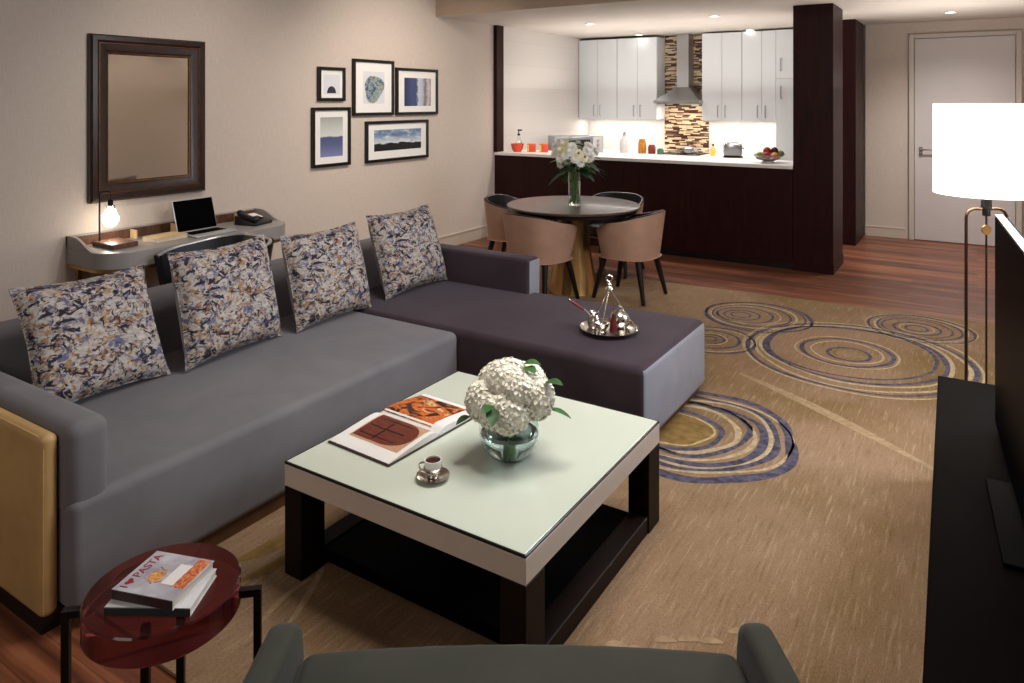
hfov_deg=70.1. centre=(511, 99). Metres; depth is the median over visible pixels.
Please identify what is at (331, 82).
print
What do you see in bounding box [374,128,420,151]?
print
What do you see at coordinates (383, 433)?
photograph
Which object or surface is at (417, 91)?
print
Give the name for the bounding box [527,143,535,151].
canister
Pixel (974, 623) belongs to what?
tv console
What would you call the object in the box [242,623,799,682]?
armchair
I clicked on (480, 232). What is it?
baseboard
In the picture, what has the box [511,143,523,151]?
serving bowl
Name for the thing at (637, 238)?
dining chair
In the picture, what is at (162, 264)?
desk chair
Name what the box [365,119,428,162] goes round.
framed picture
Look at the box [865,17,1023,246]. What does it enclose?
wall
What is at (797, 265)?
trim
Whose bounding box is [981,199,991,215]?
socket
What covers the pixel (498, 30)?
trim
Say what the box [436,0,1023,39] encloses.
ceiling
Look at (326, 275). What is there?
cushion
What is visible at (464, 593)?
shelf
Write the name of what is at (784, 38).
pantry cabinet
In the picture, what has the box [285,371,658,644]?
coffee table
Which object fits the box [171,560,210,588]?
picture
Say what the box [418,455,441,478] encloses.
coffee cup
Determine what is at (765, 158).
fruit bowl
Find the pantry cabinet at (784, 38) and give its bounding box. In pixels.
[776,29,792,160]
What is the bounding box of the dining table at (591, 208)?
[507,196,640,295]
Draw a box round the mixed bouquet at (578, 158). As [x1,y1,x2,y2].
[549,137,604,184]
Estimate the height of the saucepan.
0.120 m
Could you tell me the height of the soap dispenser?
0.268 m
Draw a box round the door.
[909,30,1021,245]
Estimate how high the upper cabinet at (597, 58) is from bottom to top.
1.157 m
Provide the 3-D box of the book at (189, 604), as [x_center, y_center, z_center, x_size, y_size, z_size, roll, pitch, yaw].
[-0.797,1.120,1.663,0.190,0.018,0.138,0,0,1]
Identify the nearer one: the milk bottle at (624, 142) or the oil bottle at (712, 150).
the oil bottle at (712, 150)
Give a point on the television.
(1006, 499)
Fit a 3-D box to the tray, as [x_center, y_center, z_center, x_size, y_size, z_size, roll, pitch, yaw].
[0.517,1.074,3.874,0.312,0.291,0.312,0,0,33]
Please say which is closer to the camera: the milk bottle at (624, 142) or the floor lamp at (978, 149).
the floor lamp at (978, 149)
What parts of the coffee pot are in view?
handle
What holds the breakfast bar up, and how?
on the floor
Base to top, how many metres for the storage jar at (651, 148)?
0.125 m
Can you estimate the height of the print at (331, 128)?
0.361 m
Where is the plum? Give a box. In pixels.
[771,147,777,152]
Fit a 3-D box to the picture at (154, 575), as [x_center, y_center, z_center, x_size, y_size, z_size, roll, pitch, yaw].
[-0.809,1.088,1.667,0.044,0.003,0.051,0,0,28]
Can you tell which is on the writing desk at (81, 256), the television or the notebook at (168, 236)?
the notebook at (168, 236)
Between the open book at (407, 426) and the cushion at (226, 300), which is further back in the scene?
the cushion at (226, 300)
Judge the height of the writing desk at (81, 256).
0.765 m
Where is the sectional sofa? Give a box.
[0,238,703,634]
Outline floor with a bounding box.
[0,233,994,682]
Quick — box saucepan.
[671,145,696,153]
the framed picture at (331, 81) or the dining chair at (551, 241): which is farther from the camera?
the framed picture at (331, 81)
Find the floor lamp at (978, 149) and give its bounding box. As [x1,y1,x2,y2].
[933,104,1023,383]
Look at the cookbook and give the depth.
1.65 m
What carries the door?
in the wall at (886, 45)
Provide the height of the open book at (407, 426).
0.032 m
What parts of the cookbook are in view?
panel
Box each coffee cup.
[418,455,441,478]
[595,321,609,332]
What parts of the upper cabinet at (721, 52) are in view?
door, door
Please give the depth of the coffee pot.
3.88 m
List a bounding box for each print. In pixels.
[320,117,342,157]
[324,75,339,94]
[363,71,384,103]
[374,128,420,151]
[404,78,430,105]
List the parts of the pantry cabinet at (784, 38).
door, door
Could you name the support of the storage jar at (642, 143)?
on the countertop at (718, 155)
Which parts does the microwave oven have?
door, control panel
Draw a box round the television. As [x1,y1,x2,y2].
[986,214,1023,570]
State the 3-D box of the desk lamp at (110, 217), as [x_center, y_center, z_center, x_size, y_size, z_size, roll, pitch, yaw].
[-2.609,0.780,4.795,0.245,0.358,0.170,0,0,33]
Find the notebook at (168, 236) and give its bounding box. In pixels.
[142,231,187,242]
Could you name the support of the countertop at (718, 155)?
on the base cabinet
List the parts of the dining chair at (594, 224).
seat, rail, leg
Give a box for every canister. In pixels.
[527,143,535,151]
[539,144,547,151]
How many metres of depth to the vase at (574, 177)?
6.21 m
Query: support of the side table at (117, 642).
on the floor
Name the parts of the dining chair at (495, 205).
leg, rail, leg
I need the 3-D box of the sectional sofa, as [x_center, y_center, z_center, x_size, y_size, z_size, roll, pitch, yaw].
[-0.730,1.312,3.548,2.475,0.675,3.002,0,0,33]
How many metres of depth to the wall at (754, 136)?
10.07 m
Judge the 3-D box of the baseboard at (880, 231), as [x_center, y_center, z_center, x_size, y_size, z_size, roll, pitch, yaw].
[4.497,1.590,8.791,0.430,0.120,0.020,0,0,33]
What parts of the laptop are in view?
lid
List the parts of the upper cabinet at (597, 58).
door, door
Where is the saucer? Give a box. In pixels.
[416,467,449,482]
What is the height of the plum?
0.077 m
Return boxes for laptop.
[172,196,236,237]
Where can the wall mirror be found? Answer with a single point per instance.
(146, 96)
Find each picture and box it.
[145,567,167,583]
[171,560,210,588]
[311,107,350,167]
[317,66,345,100]
[352,58,393,115]
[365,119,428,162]
[395,67,437,114]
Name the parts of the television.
casing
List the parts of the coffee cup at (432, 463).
handle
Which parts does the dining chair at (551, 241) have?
rail, leg, leg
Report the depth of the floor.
6.52 m
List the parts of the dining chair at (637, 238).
leg, leg, rail, leg, leg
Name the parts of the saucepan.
lid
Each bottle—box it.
[516,136,521,142]
[620,132,628,152]
[710,144,715,155]
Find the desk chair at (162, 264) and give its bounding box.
[154,233,273,284]
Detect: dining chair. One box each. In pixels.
[484,194,518,251]
[502,213,579,298]
[589,192,644,277]
[592,210,667,305]
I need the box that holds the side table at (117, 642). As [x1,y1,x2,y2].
[60,543,261,682]
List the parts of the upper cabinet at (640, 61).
door, door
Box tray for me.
[580,275,638,336]
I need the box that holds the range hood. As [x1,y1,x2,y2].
[653,34,702,103]
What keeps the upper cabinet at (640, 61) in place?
attached to the wall at (754, 136)
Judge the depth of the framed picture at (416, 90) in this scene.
7.68 m
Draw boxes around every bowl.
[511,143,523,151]
[609,305,629,328]
[751,153,785,162]
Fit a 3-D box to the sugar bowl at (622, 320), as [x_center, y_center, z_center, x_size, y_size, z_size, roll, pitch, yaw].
[0.576,1.156,3.902,0.112,0.119,0.112,0,0,33]
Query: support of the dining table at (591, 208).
on the area rug
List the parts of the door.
handle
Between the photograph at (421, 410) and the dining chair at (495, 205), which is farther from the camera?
the dining chair at (495, 205)
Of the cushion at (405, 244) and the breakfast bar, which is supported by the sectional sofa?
the cushion at (405, 244)
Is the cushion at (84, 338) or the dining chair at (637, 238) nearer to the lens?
the cushion at (84, 338)
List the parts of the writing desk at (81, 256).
leg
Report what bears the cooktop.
in the countertop at (718, 155)
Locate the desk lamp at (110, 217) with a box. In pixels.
[92,191,137,249]
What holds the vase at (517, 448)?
on the coffee table at (520, 552)
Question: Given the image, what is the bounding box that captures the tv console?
[922,376,1023,682]
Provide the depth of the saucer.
2.40 m
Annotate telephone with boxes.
[234,210,271,225]
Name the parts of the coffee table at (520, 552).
leg, rail, glass, leg, rail, leg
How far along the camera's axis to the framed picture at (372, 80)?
7.13 m
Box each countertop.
[494,149,792,168]
[603,149,756,158]
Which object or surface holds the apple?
in the fruit bowl at (765, 158)
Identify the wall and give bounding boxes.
[0,0,588,321]
[589,26,864,232]
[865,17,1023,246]
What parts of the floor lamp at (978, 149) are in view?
lamp shade, dimmer knob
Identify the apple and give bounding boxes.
[763,146,770,152]
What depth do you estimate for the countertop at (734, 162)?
7.84 m
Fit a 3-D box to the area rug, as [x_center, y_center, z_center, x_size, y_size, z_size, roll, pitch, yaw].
[0.477,1.643,4.236,4.950,0.012,5.183,0,0,33]
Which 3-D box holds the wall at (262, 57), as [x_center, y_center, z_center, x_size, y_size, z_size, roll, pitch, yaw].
[-1.991,0.150,6.310,0.158,3.000,12.100,0,0,33]
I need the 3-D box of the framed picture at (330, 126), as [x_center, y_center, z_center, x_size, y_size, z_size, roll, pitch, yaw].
[-1.652,0.337,6.676,0.031,0.541,0.467,0,0,33]
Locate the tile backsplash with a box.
[665,34,708,152]
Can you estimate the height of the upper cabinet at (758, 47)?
1.170 m
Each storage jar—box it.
[638,139,645,153]
[648,144,655,153]
[657,148,663,153]
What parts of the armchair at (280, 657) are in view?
armrest, seat, armrest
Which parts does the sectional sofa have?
leather panel, armrest, backrest, seat, armrest, armrest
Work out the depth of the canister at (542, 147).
8.89 m
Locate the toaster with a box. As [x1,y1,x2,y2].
[723,142,743,157]
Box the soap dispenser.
[516,129,521,142]
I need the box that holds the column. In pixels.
[793,3,842,264]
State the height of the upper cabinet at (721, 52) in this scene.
1.170 m
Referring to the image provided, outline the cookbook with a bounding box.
[111,551,213,610]
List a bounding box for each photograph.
[349,415,429,452]
[384,395,464,426]
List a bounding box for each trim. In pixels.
[494,25,503,151]
[793,254,842,274]
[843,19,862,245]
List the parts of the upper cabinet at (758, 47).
door, door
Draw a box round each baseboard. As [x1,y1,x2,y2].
[438,225,487,244]
[865,225,904,238]
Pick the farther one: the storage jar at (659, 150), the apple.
the storage jar at (659, 150)
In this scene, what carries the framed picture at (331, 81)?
attached to the wall at (262, 57)
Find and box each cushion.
[8,263,170,401]
[167,234,281,370]
[279,221,371,331]
[366,203,446,299]
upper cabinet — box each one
[579,39,616,118]
[617,37,664,119]
[702,32,741,120]
[742,30,775,120]
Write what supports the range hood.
attached to the wall at (754, 136)
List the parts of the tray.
carrying rod, dish, carrying rod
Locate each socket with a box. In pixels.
[107,192,112,205]
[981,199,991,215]
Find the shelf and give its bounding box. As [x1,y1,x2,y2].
[325,504,628,643]
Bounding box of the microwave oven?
[548,135,602,152]
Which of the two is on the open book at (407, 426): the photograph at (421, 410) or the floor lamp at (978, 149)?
the photograph at (421, 410)
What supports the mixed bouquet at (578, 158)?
in the vase at (574, 177)
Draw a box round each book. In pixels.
[104,568,216,616]
[328,394,471,466]
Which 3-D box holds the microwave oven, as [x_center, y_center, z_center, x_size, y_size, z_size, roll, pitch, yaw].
[0.869,0.609,9.884,0.680,0.250,0.373,0,0,-12]
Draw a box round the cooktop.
[664,151,709,155]
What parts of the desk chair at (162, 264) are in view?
rail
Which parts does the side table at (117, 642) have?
leg, leg, leg, leg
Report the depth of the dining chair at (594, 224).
7.11 m
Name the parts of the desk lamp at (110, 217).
arm, glass globe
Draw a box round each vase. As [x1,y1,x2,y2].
[479,421,539,462]
[568,169,580,205]
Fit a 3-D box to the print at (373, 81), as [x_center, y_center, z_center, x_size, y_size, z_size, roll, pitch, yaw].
[-1.353,-0.122,7.150,0.001,0.313,0.301,0,0,33]
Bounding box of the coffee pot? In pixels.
[568,298,600,328]
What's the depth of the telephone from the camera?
5.58 m
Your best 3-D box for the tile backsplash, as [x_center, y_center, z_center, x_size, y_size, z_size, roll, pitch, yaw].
[2.460,-0.084,10.284,0.640,1.667,0.011,0,0,33]
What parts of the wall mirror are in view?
glass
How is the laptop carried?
on the writing desk at (81, 256)
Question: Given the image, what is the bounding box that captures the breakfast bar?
[495,155,792,268]
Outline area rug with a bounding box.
[158,267,994,682]
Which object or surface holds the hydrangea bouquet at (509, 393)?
in the vase at (517, 448)
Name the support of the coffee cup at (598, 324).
on the tray
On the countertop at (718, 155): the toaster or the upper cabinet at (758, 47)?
the toaster
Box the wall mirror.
[87,33,204,203]
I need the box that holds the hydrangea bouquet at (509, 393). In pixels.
[456,356,570,437]
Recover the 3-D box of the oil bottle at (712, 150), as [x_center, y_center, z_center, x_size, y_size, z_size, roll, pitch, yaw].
[2.648,0.656,9.602,0.076,0.156,0.076,0,0,33]
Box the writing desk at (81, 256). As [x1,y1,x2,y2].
[66,208,284,280]
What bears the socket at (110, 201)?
attached to the desk lamp at (110, 217)

